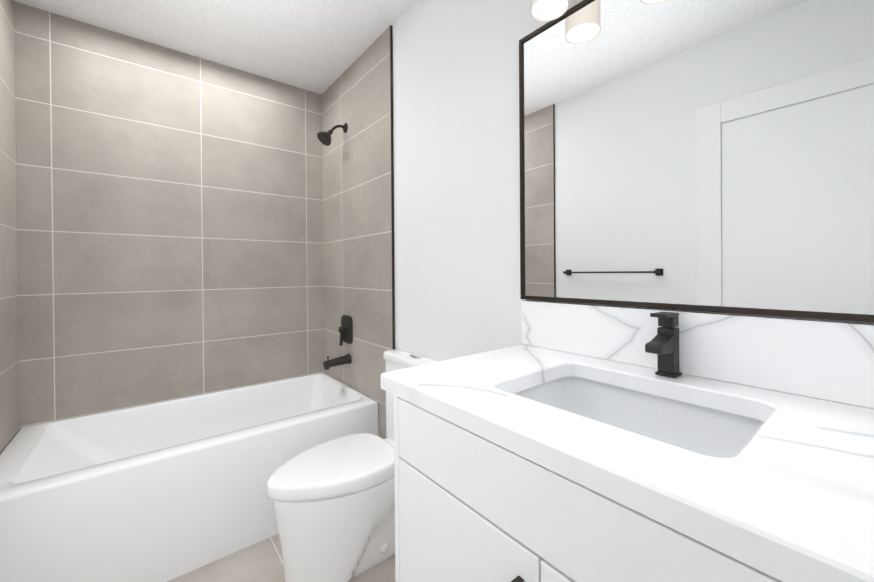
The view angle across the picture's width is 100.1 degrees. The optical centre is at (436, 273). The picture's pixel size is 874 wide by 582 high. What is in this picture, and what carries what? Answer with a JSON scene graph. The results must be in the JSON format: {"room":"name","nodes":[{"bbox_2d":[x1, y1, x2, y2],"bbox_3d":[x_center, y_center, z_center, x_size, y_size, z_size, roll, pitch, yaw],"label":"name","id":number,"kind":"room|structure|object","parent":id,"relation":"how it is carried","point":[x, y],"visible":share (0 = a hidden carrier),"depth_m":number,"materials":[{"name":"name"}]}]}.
{"room":"bathroom","nodes":[
{"label":"bathroom","id":0,"kind":"room"},
{"bbox_2d":[14,1,323,427],"bbox_3d":[-1.450,-0.044,2.254,1.720,2.519,0.100,-1,0,-39],"label":"tiled wall","id":1,"kind":"structure","parent":0,"point":[169,225],"depth_m":2.07,"materials":[{"name":"tile"}]},
{"bbox_2d":[14,0,417,94],"bbox_3d":[-0.474,-1.355,1.019,1.720,0.100,3.250,-1,0,-39],"label":"ceiling","id":2,"kind":"structure","parent":0,"point":[318,46],"depth_m":1.94,"materials":[{"name":"white paint"}]},
{"bbox_2d":[166,534,394,581],"bbox_3d":[-0.454,1.264,1.033,1.720,0.100,3.250,-1,0,-39],"label":"floor","id":3,"kind":"structure","parent":0,"point":[261,561],"depth_m":1.50,"materials":[{"name":"tile"}]},
{"bbox_2d":[0,373,378,581],"bbox_3d":[-1.155,0.969,1.902,1.492,0.491,0.813,-1,0,-39],"label":"bathtub","id":4,"kind":"object","parent":3,"relation":"on","point":[165,491],"visible":0.88,"depth_m":1.54,"materials":[{"name":"white ceramic"}]},
{"bbox_2d":[267,349,437,581],"bbox_3d":[-0.352,0.795,1.557,0.690,0.830,0.390,-1,0,-39],"label":"toilet","id":5,"kind":"object","parent":3,"relation":"on","point":[334,504],"visible":0.75,"depth_m":1.39,"materials":[{"name":"white ceramic"}]},
{"bbox_2d":[380,300,873,581],"bbox_3d":[0.360,0.651,0.731,0.611,1.116,0.920,-1,0,-39],"label":"bathroom vanity","id":6,"kind":"object","parent":3,"relation":"on","point":[567,442],"visible":1,"depth_m":0.65,"materials":[{"name":"white"}]},
{"bbox_2d":[513,376,763,457],"bbox_3d":[0.376,0.350,0.751,0.382,0.136,0.482,-1,0,-39],"label":"sink","id":7,"kind":"object","parent":6,"relation":"in","point":[700,426],"depth_m":0.85,"materials":[{"name":"white ceramic"}]},
{"bbox_2d":[645,312,681,377],"bbox_3d":[0.528,0.167,0.857,0.115,0.152,0.044,-1,0,-39],"label":"faucet","id":8,"kind":"object","parent":6,"relation":"on","point":[667,344],"depth_m":0.86,"materials":[{"name":"black metal"}]},
{"bbox_2d":[393,0,873,360],"bbox_3d":[0.199,-0.053,1.494,0.100,2.519,3.150,-1,0,-39],"label":"wall","id":9,"kind":"structure","parent":0,"point":[456,141],"depth_m":1.54,"materials":[{"name":"white paint"}]},
{"bbox_2d":[321,26,392,438],"bbox_3d":[-0.531,-0.052,2.315,0.012,2.519,0.955,-1,0,-39],"label":"wall tiles","id":10,"kind":"structure","parent":9,"relation":"attached to","point":[357,224],"depth_m":2.21,"materials":[{"name":"grey tile"}]},
{"bbox_2d":[317,123,347,145],"bbox_3d":[-0.660,-0.888,2.305,0.186,0.167,0.096,-1,0,-39],"label":"shower head","id":11,"kind":"object","parent":10,"relation":"attached to","point":[324,138],"visible":1,"depth_m":2.28},
{"bbox_2d":[323,354,351,369],"bbox_3d":[-0.626,0.547,2.297,0.171,0.077,0.064,-1,0,-39],"label":"tub spout","id":12,"kind":"object","parent":10,"relation":"attached to","point":[338,361],"visible":1,"depth_m":2.28,"materials":[{"name":"black metal"}]},
{"bbox_2d":[338,315,352,345],"bbox_3d":[-0.602,0.364,2.352,0.056,0.188,0.150,-1,0,-39],"label":"shower valve","id":13,"kind":"object","parent":10,"relation":"attached to","point":[345,329],"visible":1,"depth_m":2.33,"materials":[{"name":"black metal"}]},
{"bbox_2d":[390,25,394,348],"bbox_3d":[-0.232,-0.052,1.940,0.014,2.519,0.004,-1,0,-39],"label":"trim","id":14,"kind":"structure","parent":9,"relation":"attached to","point":[392,186],"depth_m":1.94,"materials":[{"name":"brown metal"}]},
{"bbox_2d":[531,0,568,21],"bbox_3d":[0.493,-0.897,0.903,0.162,0.252,0.600,-1,0,-39],"label":"sconce","id":15,"kind":"object","parent":9,"relation":"attached to","point":[546,10],"visible":0.98,"depth_m":1.07,"materials":[{"name":"white glass"}]},
{"bbox_2d":[519,0,873,321],"bbox_3d":[0.579,-0.358,0.914,0.024,0.890,0.910,-1,0,-39],"label":"mirror","id":16,"kind":"object","parent":9,"relation":"attached to","point":[708,155],"visible":0.92,"depth_m":0.85,"materials":[{"name":"clear mirror"}]},
{"bbox_2d":[521,300,873,408],"bbox_3d":[0.587,0.167,0.914,0.020,0.150,0.920,-1,0,-39],"label":"backsplash","id":17,"kind":"structure","parent":9,"relation":"attached to","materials":[{"name":"stone"}]},
{"bbox_3d":[-1.065,-0.038,0.480,0.100,2.519,3.150,-1,0,-39],"label":"wall","id":18,"kind":"structure","parent":0,"visible":0},
{"bbox_2d":[0,0,19,453],"bbox_3d":[-1.708,-0.038,1.371,0.012,2.519,0.955,-1,0,-39],"label":"wall tiles","id":19,"kind":"structure","parent":18,"relation":"attached to","point":[9,391],"depth_m":1.64,"materials":[{"name":"grey tile"}]}
]}

